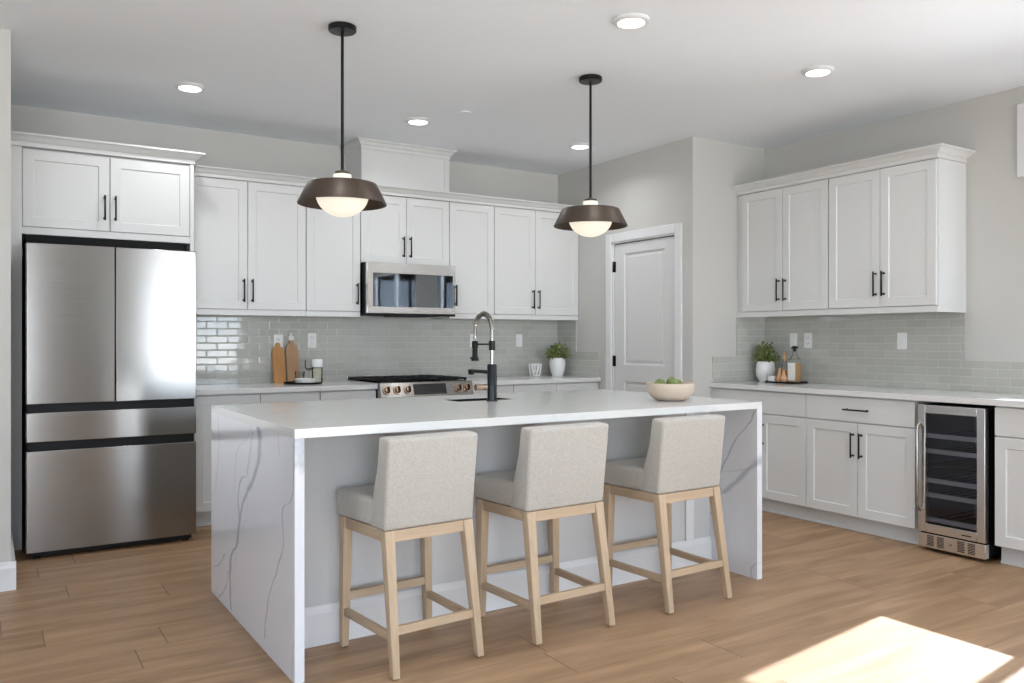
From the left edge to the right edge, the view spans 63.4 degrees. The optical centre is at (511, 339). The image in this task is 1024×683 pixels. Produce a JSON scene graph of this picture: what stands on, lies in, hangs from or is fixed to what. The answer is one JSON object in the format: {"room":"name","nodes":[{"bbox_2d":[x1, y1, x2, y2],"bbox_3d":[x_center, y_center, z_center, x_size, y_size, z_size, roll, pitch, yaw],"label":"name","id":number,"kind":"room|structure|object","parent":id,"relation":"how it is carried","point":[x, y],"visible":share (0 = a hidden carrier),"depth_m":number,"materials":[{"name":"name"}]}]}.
{"room":"kitchen","nodes":[
{"label":"kitchen","id":0,"kind":"room"},
{"bbox_2d":[0,29,10,562],"bbox_3d":[-4.420,-0.148,3.799,3.600,2.784,1.510,0,0,-32],"label":"wall","id":1,"kind":"structure","parent":0,"point":[5,35],"depth_m":4.11,"materials":[{"name":"paint"}]},
{"bbox_2d":[0,532,15,591],"bbox_3d":[-4.226,1.174,3.513,3.622,0.140,0.862,0,0,-32],"label":"baseboard","id":2,"kind":"structure","parent":1,"relation":"attached to","point":[7,569],"depth_m":4.10,"materials":[{"name":"paint"}]},
{"bbox_2d":[11,104,557,384],"bbox_3d":[-2.662,-0.148,5.896,9.116,2.784,0.150,0,0,-32],"label":"wall","id":3,"kind":"structure","parent":0,"point":[222,149],"depth_m":6.23,"materials":[{"name":"paint"}]},
{"bbox_2d":[194,176,305,316],"bbox_3d":[-1.963,-0.652,6.032,0.850,0.957,0.364,0,0,-32],"label":"upper cabinet","id":4,"kind":"object","parent":3,"relation":"attached to","point":[250,237],"visible":0.9,"depth_m":5.91,"materials":[{"name":"paint"}]},
{"bbox_2d":[301,207,359,317],"bbox_3d":[-1.423,-0.652,6.375,0.426,0.957,0.364,0,0,-32],"label":"upper cabinet","id":5,"kind":"object","parent":3,"relation":"attached to","point":[332,242],"visible":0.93,"depth_m":6.26,"materials":[{"name":"paint"}]},
{"bbox_2d":[196,316,556,384],"bbox_3d":[-0.998,0.078,6.857,3.364,0.501,0.008,0,0,-32],"label":"backsplash","id":6,"kind":"structure","parent":3,"relation":"attached to","point":[229,349],"depth_m":6.73,"materials":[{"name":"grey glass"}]},
{"bbox_2d":[274,334,282,347],"bbox_3d":[-1.790,0.019,6.345,0.070,0.116,0.009,0,0,-32],"label":"wall outlet","id":7,"kind":"object","parent":6,"relation":"attached to","point":[278,338],"visible":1,"depth_m":6.34,"materials":[{"name":"plastic"}]},
{"bbox_2d":[308,333,315,347],"bbox_3d":[-1.566,0.007,6.487,0.070,0.116,0.009,0,0,-32],"label":"wall outlet","id":8,"kind":"object","parent":6,"relation":"attached to","point":[311,336],"visible":1,"depth_m":6.48,"materials":[{"name":"plastic"}]},
{"bbox_2d":[470,334,476,346],"bbox_3d":[-0.337,0.009,7.266,0.070,0.116,0.009,0,0,-32],"label":"wall outlet","id":9,"kind":"object","parent":6,"relation":"attached to","point":[471,335],"visible":0.34,"depth_m":7.25,"materials":[{"name":"plastic"}]},
{"bbox_2d":[516,334,521,346],"bbox_3d":[0.066,0.009,7.520,0.070,0.116,0.010,0,0,-32],"label":"light switch","id":10,"kind":"object","parent":6,"relation":"attached to","point":[518,336],"visible":1,"depth_m":7.51,"materials":[{"name":"plastic"}]},
{"bbox_2d":[340,137,456,191],"bbox_3d":[-0.913,-1.369,6.686,0.852,0.340,0.386,0,0,-32],"label":"chase","id":11,"kind":"object","parent":3,"relation":"attached to","point":[381,162],"visible":0.77,"depth_m":6.54,"materials":[{"name":"paint"}]},
{"bbox_2d":[360,195,448,265],"bbox_3d":[-0.915,-0.863,6.697,0.771,0.535,0.364,0,0,-32],"label":"upper cabinet","id":12,"kind":"object","parent":3,"relation":"attached to","point":[407,230],"visible":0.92,"depth_m":6.58,"materials":[{"name":"paint"}]},
{"bbox_2d":[360,262,457,317],"bbox_3d":[-0.880,-0.385,6.647,0.762,0.414,0.465,0,0,-32],"label":"microwave","id":13,"kind":"object","parent":12,"relation":"attached to","point":[386,289],"visible":0.99,"depth_m":6.46,"materials":[{"name":"silver metal"}]},
{"bbox_2d":[432,202,493,319],"bbox_3d":[-0.408,-0.652,7.018,0.426,0.957,0.364,0,0,-32],"label":"upper cabinet","id":14,"kind":"object","parent":3,"relation":"attached to","point":[471,226],"visible":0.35,"depth_m":6.90,"materials":[{"name":"paint"}]},
{"bbox_2d":[483,206,577,320],"bbox_3d":[0.149,-0.652,7.371,0.889,0.957,0.364,0,0,-32],"label":"upper cabinet","id":15,"kind":"object","parent":3,"relation":"attached to","point":[536,262],"visible":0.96,"depth_m":7.22,"materials":[{"name":"paint"}]},
{"bbox_2d":[11,131,574,211],"bbox_3d":[-1.252,-1.175,6.290,4.413,0.085,0.689,0,0,-32],"label":"crown molding","id":16,"kind":"structure","parent":15,"relation":"attached to","point":[199,170],"depth_m":5.76,"materials":[{"name":"paint"}]},
{"bbox_2d":[0,0,1023,174],"bbox_3d":[0.143,-1.600,1.470,9.116,0.120,10.630,0,0,-32],"label":"ceiling","id":17,"kind":"structure","parent":0,"point":[728,71],"depth_m":4.67,"materials":[{"name":"paint"}]},
{"bbox_2d":[174,82,205,91],"bbox_3d":[-1.955,-1.529,5.030,0.180,0.021,0.180,0,0,-32],"label":"recessed light","id":18,"kind":"object","parent":17,"relation":"in","point":[184,86],"visible":1,"depth_m":5.00,"materials":[{"name":"paint"}]},
{"bbox_2d":[297,21,386,216],"bbox_3d":[-0.834,-1.071,4.069,0.432,0.937,0.432,0,0,-32],"label":"pendant lamp","id":19,"kind":"object","parent":17,"relation":"hanging from","point":[339,195],"visible":1,"depth_m":3.99,"materials":[{"name":"black metal"}]},
{"bbox_2d":[405,117,430,124],"bbox_3d":[-0.659,-1.529,5.809,0.180,0.021,0.180,0,0,-32],"label":"recessed light","id":20,"kind":"object","parent":17,"relation":"in","point":[411,120],"visible":1,"depth_m":5.77,"materials":[{"name":"grey plastic"}]},
{"bbox_2d":[461,111,470,114],"bbox_3d":[-0.312,-1.535,5.605,0.072,0.009,0.072,0,0,-32],"label":"cap","id":21,"kind":"object","parent":17,"relation":"attached to","point":[462,112],"visible":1,"depth_m":5.59,"materials":[{"name":"paint"}]},
{"bbox_2d":[569,142,588,148],"bbox_3d":[0.538,-1.529,6.556,0.180,0.021,0.180,0,0,-32],"label":"recessed light","id":22,"kind":"object","parent":17,"relation":"in","point":[580,145],"visible":0.94,"depth_m":6.51,"materials":[{"name":"grey plastic"}]},
{"bbox_2d":[554,74,627,236],"bbox_3d":[0.461,-1.071,4.862,0.432,0.937,0.432,0,0,-32],"label":"pendant lamp","id":23,"kind":"object","parent":17,"relation":"hanging from","point":[589,219],"visible":1,"depth_m":4.78,"materials":[{"name":"black metal"}]},
{"bbox_2d":[612,13,649,28],"bbox_3d":[0.574,-1.529,3.989,0.180,0.021,0.180,0,0,-32],"label":"recessed light","id":24,"kind":"object","parent":17,"relation":"in","point":[627,20],"visible":1,"depth_m":3.96,"materials":[{"name":"grey plastic"}]},
{"bbox_2d":[801,65,834,76],"bbox_3d":[1.748,-1.529,4.732,0.180,0.021,0.180,0,0,-32],"label":"recessed light","id":25,"kind":"object","parent":17,"relation":"in","point":[818,70],"visible":1,"depth_m":4.70,"materials":[{"name":"grey plastic"}]},
{"bbox_2d":[0,510,1023,682],"bbox_3d":[0.143,1.294,1.470,9.116,0.100,10.630,0,0,-32],"label":"floor","id":26,"kind":"structure","parent":0,"point":[829,604],"depth_m":3.54,"materials":[{"name":"brown wood"}]},
{"bbox_2d":[11,145,193,549],"bbox_3d":[-2.683,0.049,5.399,1.043,2.390,0.664,0,0,-32],"label":"tall cabinet","id":27,"kind":"object","parent":26,"relation":"on","point":[54,193],"visible":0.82,"depth_m":5.07,"materials":[{"name":"paint"}]},
{"bbox_2d":[22,234,195,558],"bbox_3d":[-2.565,0.310,5.241,0.910,1.868,0.841,0,0,-32],"label":"refrigerator","id":28,"kind":"object","parent":26,"relation":"on","point":[109,325],"visible":1,"depth_m":4.88,"materials":[{"name":"silver metal"}]},
{"bbox_2d":[194,393,259,526],"bbox_3d":[-2.061,0.805,5.796,0.430,0.878,0.658,0,0,-32],"label":"base cabinet","id":29,"kind":"object","parent":26,"relation":"on","point":[203,403],"visible":0.1,"depth_m":5.48,"materials":[{"name":"paint"}]},
{"bbox_2d":[196,381,377,394],"bbox_3d":[-1.704,0.347,6.029,1.284,0.034,0.649,0,0,-32],"label":"countertop","id":30,"kind":"structure","parent":29,"relation":"on","point":[211,389],"depth_m":5.82,"materials":[{"name":"stone"}]},
{"bbox_2d":[272,343,285,382],"bbox_3d":[-1.777,0.178,6.304,0.092,0.309,0.080,0,0,-32],"label":"cutting board","id":31,"kind":"object","parent":30,"relation":"on","point":[278,357],"visible":0.96,"depth_m":6.29,"materials":[{"name":"brown wood"}]},
{"bbox_2d":[285,333,299,380],"bbox_3d":[-1.687,0.141,6.357,0.094,0.385,0.097,0,0,-32],"label":"cutting board","id":32,"kind":"object","parent":30,"relation":"on","point":[292,357],"visible":0.98,"depth_m":6.35,"materials":[{"name":"brown wood"}]},
{"bbox_2d":[283,381,321,384],"bbox_3d":[-1.559,0.323,6.181,0.284,0.014,0.284,0,0,-32],"label":"round tray","id":33,"kind":"object","parent":30,"relation":"on","point":[287,382],"visible":0.79,"depth_m":6.07,"materials":[{"name":"black plastic"}]},
{"bbox_2d":[295,378,315,382],"bbox_3d":[-1.533,0.307,6.150,0.154,0.036,0.154,0,0,-32],"label":"serving dish","id":34,"kind":"object","parent":33,"relation":"on","point":[297,380],"visible":0.88,"depth_m":6.09,"materials":[{"name":"white ceramic"}]},
{"bbox_2d":[312,359,322,381],"bbox_3d":[-1.460,0.235,6.208,0.082,0.179,0.082,0,0,-32],"label":"storage jar","id":35,"kind":"object","parent":33,"relation":"on","point":[317,373],"visible":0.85,"depth_m":6.18,"materials":[{"name":"clear glass"}]},
{"bbox_2d":[259,391,319,402],"bbox_3d":[-1.700,0.805,6.025,0.421,0.878,0.658,0,0,-32],"label":"base cabinet","id":36,"kind":"object","parent":26,"relation":"on","point":[308,395],"visible":0.09,"depth_m":5.78,"materials":[{"name":"paint"}]},
{"bbox_2d":[319,389,375,400],"bbox_3d":[-1.340,0.805,6.253,0.426,0.878,0.658,0,0,-32],"label":"base cabinet","id":37,"kind":"object","parent":26,"relation":"on","point":[366,393],"visible":0.11,"depth_m":6.00,"materials":[{"name":"paint"}]},
{"bbox_2d":[336,430,483,679],"bbox_3d":[-0.408,0.804,3.317,0.438,0.879,0.465,0,0,-36],"label":"counter stool","id":38,"kind":"object","parent":26,"relation":"on","point":[423,488],"visible":1,"depth_m":3.20,"materials":[{"name":"beige fabric"}]},
{"bbox_2d":[347,374,473,397],"bbox_3d":[-0.806,0.767,6.541,0.783,0.955,0.723,0,0,-32],"label":"gas range","id":39,"kind":"object","parent":26,"relation":"on","point":[394,385],"visible":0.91,"depth_m":6.32,"materials":[{"name":"silver metal"}]},
{"bbox_2d":[347,379,458,383],"bbox_3d":[-0.829,0.326,6.577,0.783,0.007,0.603,0,0,-32],"label":"cooktop","id":40,"kind":"object","parent":39,"relation":"in","point":[372,381],"depth_m":6.31,"materials":[{"name":"metal"}]},
{"bbox_2d":[211,389,761,682],"bbox_3d":[-0.093,0.784,4.202,2.468,0.920,1.313,0,0,-32],"label":"kitchen island","id":41,"kind":"object","parent":26,"relation":"on","point":[278,469],"visible":0.71,"depth_m":3.69,"materials":[{"name":"stone"}]},
{"bbox_2d":[211,389,761,438],"bbox_3d":[-0.093,0.341,4.202,2.468,0.034,1.313,0,0,-32],"label":"island countertop","id":42,"kind":"structure","parent":41,"relation":"on","point":[325,418],"depth_m":3.84,"materials":[{"name":"stone"}]},
{"bbox_2d":[450,398,505,401],"bbox_3d":[-0.181,0.437,4.491,0.346,0.221,0.179,0,0,-32],"label":"sink basin","id":43,"kind":"object","parent":42,"relation":"in","point":[459,399],"depth_m":4.56,"materials":[{"name":"metal"}]},
{"bbox_2d":[468,311,497,401],"bbox_3d":[-0.190,0.086,4.425,0.130,0.476,0.269,0,0,-32],"label":"kitchen faucet","id":44,"kind":"object","parent":42,"relation":"on","point":[491,386],"visible":1,"depth_m":4.35,"materials":[{"name":"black metal"}]},
{"bbox_2d":[646,382,694,400],"bbox_3d":[0.844,0.277,4.412,0.256,0.094,0.256,0,0,-32],"label":"wooden bowl","id":45,"kind":"object","parent":42,"relation":"on","point":[662,392],"visible":0.97,"depth_m":4.32,"materials":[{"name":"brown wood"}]},
{"bbox_2d":[654,378,665,383],"bbox_3d":[0.782,0.235,4.373,0.061,0.059,0.061,0,0,-6],"label":"fruit","id":46,"kind":"object","parent":45,"relation":"in","point":[658,381],"visible":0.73,"depth_m":4.35,"materials":[{"name":"green food"}]},
{"bbox_2d":[666,377,677,383],"bbox_3d":[0.845,0.230,4.388,0.060,0.069,0.060,0,0,-31],"label":"fruit","id":47,"kind":"object","parent":45,"relation":"in","point":[671,380],"visible":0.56,"depth_m":4.37,"materials":[{"name":"green food"}]},
{"bbox_2d":[473,384,512,393],"bbox_3d":[-0.320,0.805,6.899,0.416,0.878,0.658,0,0,-32],"label":"base cabinet","id":48,"kind":"object","parent":26,"relation":"on","point":[500,388],"visible":0.04,"depth_m":6.71,"materials":[{"name":"paint"}]},
{"bbox_2d":[459,375,600,385],"bbox_3d":[0.050,0.347,7.141,1.304,0.034,0.649,0,0,-32],"label":"countertop","id":49,"kind":"structure","parent":48,"relation":"on","point":[501,380],"depth_m":7.02,"materials":[{"name":"stone"}]},
{"bbox_2d":[528,364,541,376],"bbox_3d":[0.207,0.272,7.389,0.114,0.114,0.064,0,0,-32],"label":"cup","id":50,"kind":"object","parent":49,"relation":"on","point":[529,365],"visible":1,"depth_m":7.37,"materials":[{"name":"white ceramic"}]},
{"bbox_2d":[545,342,572,375],"bbox_3d":[0.419,0.173,7.481,0.237,0.314,0.255,0,0,16],"label":"potted plant","id":51,"kind":"object","parent":49,"relation":"on","point":[557,364],"visible":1,"depth_m":7.43,"materials":[{"name":"green plant"}]},
{"bbox_2d":[512,383,555,392],"bbox_3d":[0.038,0.805,7.126,0.428,0.878,0.658,0,0,-32],"label":"base cabinet","id":52,"kind":"object","parent":26,"relation":"on","point":[541,387],"visible":0.09,"depth_m":6.87,"materials":[{"name":"paint"}]},
{"bbox_2d":[474,422,614,644],"bbox_3d":[0.143,0.804,3.670,0.465,0.879,0.465,0,0,-34],"label":"counter stool","id":53,"kind":"object","parent":26,"relation":"on","point":[559,472],"visible":0.98,"depth_m":3.55,"materials":[{"name":"beige fabric"}]},
{"bbox_2d":[555,382,598,390],"bbox_3d":[0.411,0.805,7.363,0.451,0.878,0.658,0,0,-32],"label":"base cabinet","id":54,"kind":"object","parent":26,"relation":"on","point":[568,386],"visible":0.09,"depth_m":7.11,"materials":[{"name":"paint"}]},
{"bbox_2d":[604,414,731,613],"bbox_3d":[0.754,0.804,4.051,0.460,0.879,0.465,0,0,-34],"label":"counter stool","id":55,"kind":"object","parent":26,"relation":"on","point":[682,462],"visible":0.92,"depth_m":3.92,"materials":[{"name":"beige fabric"}]},
{"bbox_2d":[712,387,812,520],"bbox_3d":[2.005,0.805,6.159,0.646,0.878,0.879,0,0,-32],"label":"base cabinet","id":56,"kind":"object","parent":26,"relation":"on","point":[784,417],"visible":0.39,"depth_m":5.82,"materials":[{"name":"paint"}]},
{"bbox_2d":[806,394,938,544],"bbox_3d":[2.452,0.805,5.454,0.646,0.878,0.785,0,0,-32],"label":"base cabinet","id":57,"kind":"object","parent":26,"relation":"on","point":[860,451],"visible":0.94,"depth_m":5.27,"materials":[{"name":"paint"}]},
{"bbox_2d":[915,402,1000,560],"bbox_3d":[2.750,0.813,4.902,0.643,0.862,0.392,0,0,-32],"label":"wine cooler","id":58,"kind":"object","parent":26,"relation":"on","point":[955,442],"visible":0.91,"depth_m":4.88,"materials":[{"name":"silver metal"}]},
{"bbox_2d":[918,531,988,559],"bbox_3d":[2.535,1.181,4.765,0.040,0.082,0.392,0,0,-32],"label":"grille","id":59,"kind":"object","parent":58,"relation":"attached to","point":[966,546],"depth_m":4.74,"materials":[{"name":"silver metal"}]},
{"bbox_2d":[995,406,1023,567],"bbox_3d":[3.145,0.805,4.361,0.646,0.878,0.880,0,0,-32],"label":"base cabinet","id":60,"kind":"object","parent":26,"relation":"on","point":[1009,421],"visible":1,"depth_m":4.52,"materials":[{"name":"paint"}]},
{"bbox_2d":[708,381,1023,407],"bbox_3d":[2.610,0.347,5.217,0.635,0.034,3.119,0,0,-32],"label":"countertop","id":61,"kind":"structure","parent":60,"relation":"on","point":[916,394],"depth_m":5.26,"materials":[{"name":"stone"}]},
{"bbox_2d":[752,341,779,381],"bbox_3d":[1.998,0.170,6.514,0.201,0.321,0.211,0,0,-32],"label":"potted plant","id":62,"kind":"object","parent":61,"relation":"on","point":[765,367],"visible":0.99,"depth_m":6.46,"materials":[{"name":"green plant"}]},
{"bbox_2d":[765,381,807,383],"bbox_3d":[2.086,0.324,6.301,0.190,0.012,0.290,0,0,-32],"label":"serving tray","id":63,"kind":"object","parent":61,"relation":"on","point":[801,382],"visible":0.77,"depth_m":6.20,"materials":[{"name":"black plastic"}]},
{"bbox_2d":[768,376,775,380],"bbox_3d":[1.994,0.301,6.349,0.036,0.046,0.052,0,0,-41],"label":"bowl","id":64,"kind":"object","parent":63,"relation":"on","point":[770,378],"visible":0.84,"depth_m":6.33,"materials":[{"name":"white ceramic"}]},
{"bbox_2d":[776,368,781,381],"bbox_3d":[2.034,0.269,6.308,0.047,0.105,0.047,0,0,12],"label":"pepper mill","id":65,"kind":"object","parent":63,"relation":"on","point":[778,377],"visible":0.98,"depth_m":6.29,"materials":[{"name":"brown wood"}]},
{"bbox_2d":[781,369,786,381],"bbox_3d":[2.055,0.274,6.256,0.047,0.095,0.047,0,0,-41],"label":"pepper mill","id":66,"kind":"object","parent":63,"relation":"on","point":[783,377],"visible":1,"depth_m":6.24,"materials":[{"name":"brown wood"}]},
{"bbox_2d":[781,352,788,381],"bbox_3d":[2.092,0.212,6.357,0.088,0.226,0.088,0,0,-32],"label":"glass bottle","id":67,"kind":"object","parent":63,"relation":"on","point":[784,355],"visible":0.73,"depth_m":6.35,"materials":[{"name":"glass"}]},
{"bbox_2d":[788,346,800,381],"bbox_3d":[2.126,0.187,6.228,0.073,0.277,0.072,0,0,-32],"label":"glass bottle","id":68,"kind":"object","parent":63,"relation":"on","point":[794,369],"visible":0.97,"depth_m":6.21,"materials":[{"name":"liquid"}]},
{"bbox_2d":[558,140,681,388],"bbox_3d":[0.918,-0.148,7.105,0.120,2.784,1.640,0,0,-32],"label":"wall","id":69,"kind":"structure","parent":0,"point":[646,185],"depth_m":7.11,"materials":[{"name":"paint"}]},
{"bbox_2d":[557,321,599,376],"bbox_3d":[0.595,0.078,7.495,0.008,0.501,0.634,0,0,-32],"label":"backsplash","id":70,"kind":"structure","parent":69,"relation":"attached to","point":[587,364],"depth_m":7.53,"materials":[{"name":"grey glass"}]},
{"bbox_2d":[613,236,673,392],"bbox_3d":[1.056,0.214,6.760,0.109,2.045,0.755,0,0,-32],"label":"door","id":71,"kind":"structure","parent":69,"relation":"in","point":[644,270],"depth_m":6.78,"materials":[{"name":"paint"}]},
{"bbox_2d":[606,223,681,389],"bbox_3d":[1.109,0.173,6.785,0.138,2.143,0.917,0,0,-32],"label":"trim","id":72,"kind":"structure","parent":69,"relation":"attached to","point":[675,230],"depth_m":6.76,"materials":[{"name":"paint"}]},
{"bbox_2d":[682,136,763,397],"bbox_3d":[1.675,-0.148,6.543,0.798,2.784,0.120,0,0,-32],"label":"wall","id":73,"kind":"structure","parent":0,"point":[710,168],"depth_m":6.37,"materials":[{"name":"paint"}]},
{"bbox_2d":[712,318,764,381],"bbox_3d":[1.795,0.078,6.543,0.592,0.501,0.008,0,0,-32],"label":"backsplash","id":74,"kind":"structure","parent":73,"relation":"attached to","point":[750,332],"depth_m":6.56,"materials":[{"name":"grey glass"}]},
{"bbox_2d":[764,86,1023,393],"bbox_3d":[3.930,-0.148,3.870,0.150,2.784,10.330,0,0,-32],"label":"wall","id":75,"kind":"structure","parent":0,"point":[986,125],"depth_m":5.25,"materials":[{"name":"paint"}]},
{"bbox_2d":[736,179,855,317],"bbox_3d":[2.117,-0.652,6.248,0.366,0.957,0.848,0,0,-32],"label":"upper cabinet","id":76,"kind":"object","parent":75,"relation":"attached to","point":[783,233],"visible":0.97,"depth_m":6.13,"materials":[{"name":"paint"}]},
{"bbox_2d":[731,143,975,195],"bbox_3d":[2.334,-1.167,5.881,0.389,0.069,1.699,0,0,-32],"label":"crown molding","id":77,"kind":"structure","parent":75,"relation":"attached to","point":[941,150],"depth_m":5.56,"materials":[{"name":"paint"}]},
{"bbox_2d":[765,313,1023,393],"bbox_3d":[2.878,0.078,5.382,0.008,0.501,3.111,0,0,-32],"label":"backsplash","id":78,"kind":"structure","parent":75,"relation":"attached to","point":[848,350],"depth_m":5.77,"materials":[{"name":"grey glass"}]},
{"bbox_2d":[790,333,796,347],"bbox_3d":[2.191,0.008,6.449,0.010,0.116,0.070,0,0,-32],"label":"light switch","id":79,"kind":"object","parent":78,"relation":"attached to","point":[793,336],"visible":0.88,"depth_m":6.44,"materials":[{"name":"plastic"}]},
{"bbox_2d":[804,333,811,347],"bbox_3d":[2.264,0.008,6.335,0.009,0.116,0.070,0,0,-32],"label":"wall outlet","id":80,"kind":"object","parent":78,"relation":"attached to","point":[807,336],"visible":1,"depth_m":6.33,"materials":[{"name":"plastic"}]},
{"bbox_2d":[897,333,906,349],"bbox_3d":[2.676,0.010,5.684,0.010,0.116,0.070,0,0,-32],"label":"light switch","id":81,"kind":"object","parent":78,"relation":"attached to","point":[901,337],"visible":1,"depth_m":5.68,"materials":[{"name":"plastic"}]},
{"bbox_2d":[829,158,965,315],"bbox_3d":[2.555,-0.652,5.556,0.366,0.957,0.785,0,0,-32],"label":"upper cabinet","id":82,"kind":"object","parent":75,"relation":"attached to","point":[897,234],"visible":1,"depth_m":5.37,"materials":[{"name":"paint"}]},
{"bbox_2d":[1017,103,1023,177],"bbox_3d":[3.426,-1.210,4.506,0.020,0.446,1.285,0,0,-32],"label":"window valance","id":83,"kind":"object","parent":75,"relation":"attached to","point":[1020,107],"visible":1,"depth_m":5.03,"materials":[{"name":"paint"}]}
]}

